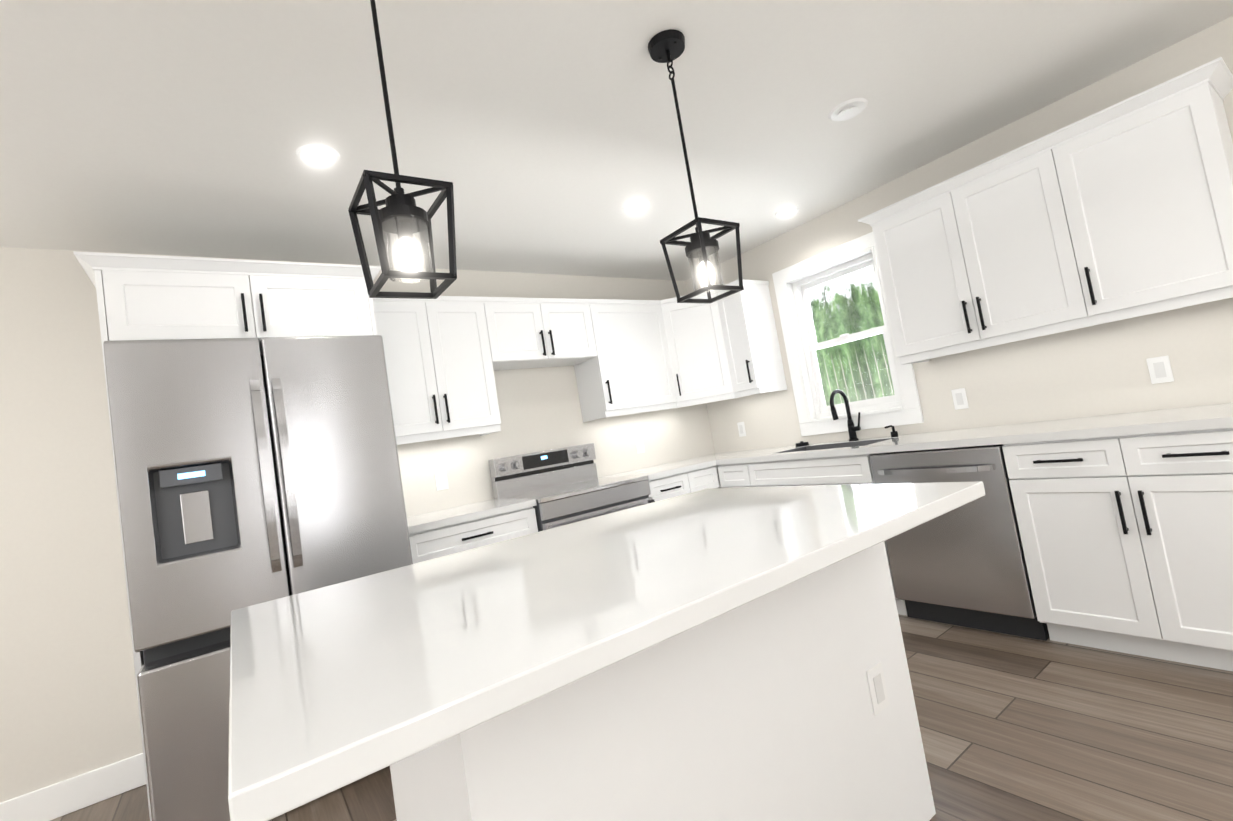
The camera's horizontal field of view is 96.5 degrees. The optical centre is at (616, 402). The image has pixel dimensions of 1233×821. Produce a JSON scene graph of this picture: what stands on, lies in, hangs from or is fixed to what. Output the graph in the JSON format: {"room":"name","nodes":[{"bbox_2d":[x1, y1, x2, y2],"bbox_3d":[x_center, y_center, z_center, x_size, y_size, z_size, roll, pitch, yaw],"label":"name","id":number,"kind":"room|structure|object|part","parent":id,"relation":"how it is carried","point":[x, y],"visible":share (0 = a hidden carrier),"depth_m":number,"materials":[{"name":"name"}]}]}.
{"room":"kitchen","nodes":[
{"label":"kitchen","id":0,"kind":"room"},
{"bbox_2d":[0,247,714,802],"bbox_3d":[-2.234,0.487,2.641,7.400,2.440,0.140,-7,-4,-36],"label":"wall","id":1,"kind":"structure","parent":0,"point":[68,699],"depth_m":2.45,"materials":[{"name":"paint"}]},
{"bbox_2d":[0,753,145,820],"bbox_3d":[-3.504,1.783,1.427,3.637,0.135,0.018,-7,-4,-36],"label":"baseboard","id":2,"kind":"structure","parent":1,"relation":"attached to","point":[65,797],"depth_m":2.30,"materials":[{"name":"white wood"}]},
{"bbox_2d":[93,252,260,344],"bbox_3d":[-1.944,-0.374,2.492,0.474,0.337,0.672,-7,-4,-36],"label":"upper cabinet","id":3,"kind":"object","parent":1,"relation":"attached to","point":[140,297],"depth_m":2.23,"materials":[{"name":"white wood"}]},
{"bbox_3d":[0.035,-0.838,2.390,3.771,0.064,3.213,-7,-4,-36],"label":"crown","id":4,"kind":"part","parent":3,"relation":"part of","materials":[{"name":"white wood"}]},
{"bbox_2d":[253,260,380,338],"bbox_3d":[-1.560,-0.418,2.768,0.475,0.337,0.672,-7,-4,-36],"label":"upper cabinet","id":5,"kind":"object","parent":1,"relation":"attached to","point":[295,299],"depth_m":2.52,"materials":[{"name":"white wood"}]},
{"bbox_2d":[373,298,444,441],"bbox_3d":[-1.272,-0.200,3.147,0.352,0.810,0.322,-7,-4,-36],"label":"upper cabinet","id":6,"kind":"object","parent":1,"relation":"attached to","point":[405,326],"depth_m":3.05,"materials":[{"name":"white wood"}]},
{"bbox_2d":[434,470,448,490],"bbox_3d":[-1.071,0.473,3.365,0.072,0.116,0.008,-7,-4,-36],"label":"electrical outlet plate","id":7,"kind":"object","parent":1,"relation":"attached to","point":[441,481],"depth_m":3.36,"materials":[{"name":"white plastic"}]},
{"bbox_2d":[429,296,500,436],"bbox_3d":[-0.985,-0.219,3.351,0.352,0.782,0.322,-7,-4,-36],"label":"upper cabinet","id":8,"kind":"object","parent":1,"relation":"attached to","point":[462,335],"depth_m":3.23,"materials":[{"name":"white wood"}]},
{"bbox_2d":[485,297,552,369],"bbox_3d":[-0.717,-0.441,3.577,0.384,0.401,0.322,-7,-4,-36],"label":"upper cabinet","id":9,"kind":"object","parent":1,"relation":"attached to","point":[520,335],"depth_m":3.47,"materials":[{"name":"white wood"}]},
{"bbox_2d":[537,298,600,367],"bbox_3d":[-0.407,-0.477,3.800,0.383,0.401,0.322,-7,-4,-36],"label":"upper cabinet","id":10,"kind":"object","parent":1,"relation":"attached to","point":[572,328],"depth_m":3.69,"materials":[{"name":"white wood"}]},
{"bbox_2d":[573,299,676,416],"bbox_3d":[0.044,-0.337,4.091,0.656,0.782,0.322,-7,-4,-36],"label":"upper cabinet","id":11,"kind":"object","parent":1,"relation":"attached to","point":[633,373],"depth_m":3.94,"materials":[{"name":"white wood"}]},
{"bbox_2d":[661,290,732,404],"bbox_3d":[0.598,-0.426,4.122,0.309,0.780,0.309,-7,-4,-36],"label":"upper cabinet","id":12,"kind":"object","parent":1,"relation":"attached to","point":[696,340],"depth_m":4.12,"materials":[{"name":"white wood"}]},
{"bbox_2d":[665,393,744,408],"bbox_3d":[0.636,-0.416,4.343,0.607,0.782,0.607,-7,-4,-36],"label":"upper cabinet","id":13,"kind":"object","parent":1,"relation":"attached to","point":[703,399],"depth_m":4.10,"materials":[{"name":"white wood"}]},
{"bbox_2d":[0,0,1232,280],"bbox_3d":[-0.809,-1.176,0.393,7.680,0.100,5.880,-7,-4,-36],"label":"ceiling","id":14,"kind":"structure","parent":0,"point":[544,136],"depth_m":2.10,"materials":[{"name":"paint"}]},
{"bbox_2d":[296,144,339,165],"bbox_3d":[-1.151,-0.955,2.125,0.151,0.007,0.151,-6,-5,-42],"label":"recessed light","id":15,"kind":"object","parent":14,"relation":"in","point":[318,154],"depth_m":2.11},
{"bbox_2d":[348,0,456,298],"bbox_3d":[-0.522,-0.679,1.251,0.187,0.859,0.187,-7,-4,-36],"label":"pendant light","id":16,"kind":"object","parent":14,"relation":"hanging from","point":[402,216],"visible":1,"depth_m":1.21,"materials":[{"name":"black metal"}]},
{"bbox_3d":[-0.468,-0.341,1.230,0.098,0.119,0.098,-7,-4,-36],"label":"glass","id":17,"kind":"part","parent":16,"relation":"part of","materials":[{"name":"glass"}]},
{"bbox_2d":[623,199,649,211],"bbox_3d":[0.110,-1.097,3.067,0.151,0.007,0.151,-6,-5,-42],"label":"recessed light","id":18,"kind":"object","parent":14,"relation":"in","point":[635,205],"depth_m":3.05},
{"bbox_2d":[648,29,743,302],"bbox_3d":[0.233,-0.765,1.792,0.187,0.859,0.187,-7,-4,-36],"label":"pendant light","id":19,"kind":"object","parent":14,"relation":"hanging from","point":[666,46],"visible":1,"depth_m":1.77,"materials":[{"name":"black metal"}]},
{"bbox_3d":[0.287,-0.428,1.770,0.098,0.119,0.098,-7,-4,-36],"label":"glass","id":20,"kind":"part","parent":19,"relation":"part of","materials":[{"name":"clear glass"}]},
{"bbox_2d":[775,206,798,216],"bbox_3d":[1.096,-1.226,3.533,0.151,0.007,0.151,-6,-5,-42],"label":"recessed light","id":21,"kind":"object","parent":14,"relation":"in","point":[787,211],"depth_m":3.52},
{"bbox_2d":[828,98,867,120],"bbox_3d":[1.016,-1.278,2.414,0.164,0.022,0.164,-7,-4,-36],"label":"ceiling vent","id":22,"kind":"object","parent":14,"relation":"in","point":[848,109],"visible":1,"depth_m":2.39,"materials":[{"name":"white plastic"}]},
{"bbox_2d":[50,614,1232,820],"bbox_3d":[-0.406,1.327,0.232,7.680,0.100,5.880,-7,-4,-36],"label":"floor","id":23,"kind":"structure","parent":0,"point":[1015,728],"depth_m":1.84,"materials":[{"name":"brown wood"}]},
{"bbox_2d":[103,335,412,820],"bbox_3d":[-1.495,0.680,2.444,0.925,1.800,0.901,-7,-4,-36],"label":"fridge","id":24,"kind":"object","parent":23,"relation":"on","point":[251,471],"visible":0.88,"depth_m":2.06,"materials":[{"name":"metal"}]},
{"bbox_2d":[409,505,537,563],"bbox_3d":[-0.836,1.077,3.043,0.697,0.885,0.617,-7,-4,-36],"label":"base cabinet","id":25,"kind":"object","parent":23,"relation":"on","point":[436,543],"depth_m":2.80,"materials":[{"name":"white wood"}]},
{"bbox_2d":[407,499,536,536],"bbox_3d":[-0.903,0.623,3.067,0.702,0.035,0.633,-7,-4,-36],"label":"countertop","id":26,"kind":"structure","parent":25,"relation":"on","point":[420,523],"depth_m":2.91,"materials":[{"name":"white stone"}]},
{"bbox_2d":[488,443,654,531],"bbox_3d":[-0.220,0.857,3.423,0.760,1.172,0.728,-7,-4,-36],"label":"range","id":27,"kind":"object","parent":23,"relation":"on","point":[564,486],"visible":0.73,"depth_m":3.47,"materials":[{"name":"silver metal"}]},
{"bbox_2d":[498,475,648,503],"bbox_3d":[-0.271,0.539,3.444,0.760,0.026,0.577,-7,-4,-36],"label":"cooktop","id":28,"kind":"object","parent":27,"relation":"in","point":[556,493],"depth_m":3.34,"materials":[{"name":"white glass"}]},
{"bbox_2d":[391,545,935,820],"bbox_3d":[0.123,0.817,1.479,1.260,0.895,0.678,-7,-4,-36],"label":"kitchen island","id":29,"kind":"object","parent":23,"relation":"on","point":[708,655],"depth_m":1.18,"materials":[{"name":"white wood"}]},
{"bbox_2d":[228,481,984,820],"bbox_3d":[0.015,0.351,1.307,1.532,0.035,0.970,-7,-4,-36],"label":"island countertop","id":30,"kind":"structure","parent":29,"relation":"on","point":[332,687],"depth_m":0.88,"materials":[{"name":"white stone"}]},
{"bbox_2d":[866,661,888,715],"bbox_3d":[0.698,0.762,1.468,0.072,0.116,0.008,-7,-4,-36],"label":"electrical outlet plate","id":31,"kind":"object","parent":29,"relation":"attached to","point":[875,675],"depth_m":1.46,"materials":[{"name":"white plastic"}]},
{"bbox_2d":[649,473,694,501],"bbox_3d":[0.224,0.956,3.805,0.357,0.885,0.617,-7,-4,-36],"label":"base cabinet","id":32,"kind":"object","parent":23,"relation":"on","point":[662,488],"depth_m":3.59,"materials":[{"name":"white wood"}]},
{"bbox_2d":[598,449,754,480],"bbox_3d":[0.516,0.460,4.087,1.260,0.035,0.633,-7,-4,-36],"label":"countertop","id":33,"kind":"structure","parent":32,"relation":"on","point":[705,462],"depth_m":3.84,"materials":[{"name":"white stone"}]},
{"bbox_2d":[691,465,718,491],"bbox_3d":[0.480,0.926,3.989,0.275,0.885,0.617,-7,-4,-36],"label":"base cabinet","id":34,"kind":"object","parent":23,"relation":"on","point":[701,479],"depth_m":3.77,"materials":[{"name":"white wood"}]},
{"bbox_2d":[715,465,750,487],"bbox_3d":[1.099,0.820,3.887,0.617,0.885,0.279,-7,-4,-36],"label":"base cabinet","id":35,"kind":"object","parent":23,"relation":"on","point":[730,476],"depth_m":3.73,"materials":[{"name":"white wood"}]},
{"bbox_2d":[747,449,929,615],"bbox_3d":[1.417,0.739,3.431,0.617,0.885,0.844,-7,-4,-36],"label":"base cabinet","id":36,"kind":"object","parent":23,"relation":"on","point":[816,471],"depth_m":3.20,"materials":[{"name":"white wood"}]},
{"bbox_2d":[869,444,1049,640],"bbox_3d":[1.808,0.641,2.811,0.655,0.876,0.618,-7,-4,-36],"label":"dishwasher","id":37,"kind":"object","parent":23,"relation":"on","point":[964,565],"visible":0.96,"depth_m":2.59,"materials":[{"name":"metal"}]},
{"bbox_3d":[1.510,0.327,2.658,0.054,0.024,0.542,-7,-4,-36],"label":"handle","id":38,"kind":"part","parent":37,"relation":"part of","materials":[{"name":"silver metal"}]},
{"bbox_2d":[1002,437,1170,660],"bbox_3d":[2.127,0.560,2.416,0.617,0.885,0.394,-7,-4,-36],"label":"base cabinet","id":39,"kind":"object","parent":23,"relation":"on","point":[1125,522],"depth_m":2.22,"materials":[{"name":"white wood"}]},
{"bbox_2d":[715,403,1232,464],"bbox_3d":[1.677,0.201,2.970,0.633,0.035,2.571,-7,-4,-36],"label":"countertop","id":40,"kind":"structure","parent":39,"relation":"on","point":[1192,419],"depth_m":2.43,"materials":[{"name":"white stone"}]},
{"bbox_2d":[779,437,890,452],"bbox_3d":[1.363,0.393,3.420,0.379,0.253,0.658,-7,-4,-36],"label":"sink","id":41,"kind":"object","parent":40,"relation":"in","point":[836,444],"depth_m":3.60,"materials":[{"name":"silver metal"}]},
{"bbox_2d":[830,389,862,440],"bbox_3d":[1.468,0.078,3.518,0.207,0.344,0.111,-7,-4,-36],"label":"faucet","id":42,"kind":"object","parent":40,"relation":"on","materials":[{"name":"black metal"}]},
{"bbox_2d":[884,425,898,437],"bbox_3d":[1.661,0.172,3.329,0.106,0.074,0.042,-7,-4,-36],"label":"soap dispenser","id":43,"kind":"object","parent":40,"relation":"on","point":[894,434],"depth_m":3.33,"materials":[{"name":"black metal"}]},
{"bbox_2d":[1123,429,1232,670],"bbox_3d":[2.355,0.502,2.088,0.617,0.885,0.413,-7,-4,-36],"label":"base cabinet","id":44,"kind":"object","parent":23,"relation":"on","point":[1183,482],"depth_m":1.98,"materials":[{"name":"white wood"}]},
{"bbox_2d":[686,16,1232,452],"bbox_3d":[2.440,-0.274,2.504,0.140,2.440,5.880,-7,-4,-36],"label":"wall","id":45,"kind":"structure","parent":0,"point":[1098,370],"depth_m":2.79,"materials":[{"name":"paint"}]},
{"bbox_2d":[737,422,745,436],"bbox_3d":[1.010,0.213,4.442,0.008,0.116,0.072,-7,-4,-36],"label":"electrical outlet plate","id":46,"kind":"object","parent":45,"relation":"attached to","point":[741,427],"depth_m":4.44,"materials":[{"name":"white plastic"}]},
{"bbox_2d":[717,279,785,392],"bbox_3d":[0.992,-0.491,4.082,0.322,0.782,0.239,-7,-4,-36],"label":"upper cabinet","id":47,"kind":"object","parent":45,"relation":"attached to","point":[752,348],"depth_m":3.98,"materials":[{"name":"white wood"}]},
{"bbox_2d":[772,232,923,435],"bbox_3d":[1.536,-0.422,3.698,0.155,1.210,0.860,-7,-4,-36],"label":"window","id":48,"kind":"structure","parent":45,"relation":"in","point":[794,283],"depth_m":3.75,"materials":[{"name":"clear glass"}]},
{"bbox_3d":[1.567,-0.434,3.722,0.039,0.848,0.514,-7,-4,-36],"label":"glass","id":49,"kind":"part","parent":48,"relation":"part of","materials":[{"name":"clear glass"}]},
{"bbox_3d":[1.566,-0.429,3.720,0.080,0.992,0.648,-7,-4,-36],"label":"frame","id":50,"kind":"part","parent":48,"relation":"part of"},
{"bbox_2d":[865,179,996,360],"bbox_3d":[1.744,-0.695,3.004,0.322,0.810,0.419,-7,-4,-36],"label":"upper cabinet","id":51,"kind":"object","parent":45,"relation":"attached to","point":[932,309],"depth_m":2.89,"materials":[{"name":"white wood"}]},
{"bbox_2d":[951,388,968,409],"bbox_3d":[1.941,-0.023,3.110,0.008,0.116,0.072,-7,-4,-36],"label":"electrical outlet plate","id":52,"kind":"object","parent":45,"relation":"attached to","point":[959,396],"depth_m":3.11,"materials":[{"name":"white plastic"}]},
{"bbox_2d":[949,133,1096,340],"bbox_3d":[1.981,-0.755,2.663,0.322,0.810,0.420,-7,-4,-36],"label":"upper cabinet","id":53,"kind":"object","parent":45,"relation":"attached to","point":[1013,214],"depth_m":2.55,"materials":[{"name":"white wood"}]},
{"bbox_2d":[1053,62,1232,320],"bbox_3d":[2.236,-0.820,2.298,0.322,0.810,0.480,-7,-4,-36],"label":"upper cabinet","id":54,"kind":"object","parent":45,"relation":"attached to","point":[1119,211],"depth_m":2.18,"materials":[{"name":"white wood"}]},
{"bbox_2d":[1146,355,1173,383],"bbox_3d":[2.410,-0.147,2.439,0.008,0.116,0.072,-7,-4,-36],"label":"electrical outlet plate","id":55,"kind":"object","parent":45,"relation":"attached to","point":[1160,369],"depth_m":2.44,"materials":[{"name":"white plastic"}]},
{"label":"outside","id":56,"kind":"structure","parent":0,"visible":0},
{"bbox_2d":[808,266,894,405],"bbox_3d":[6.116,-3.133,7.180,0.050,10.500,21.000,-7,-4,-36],"label":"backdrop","id":57,"kind":"structure","parent":56,"point":[868,321],"depth_m":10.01,"materials":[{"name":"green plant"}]}
]}

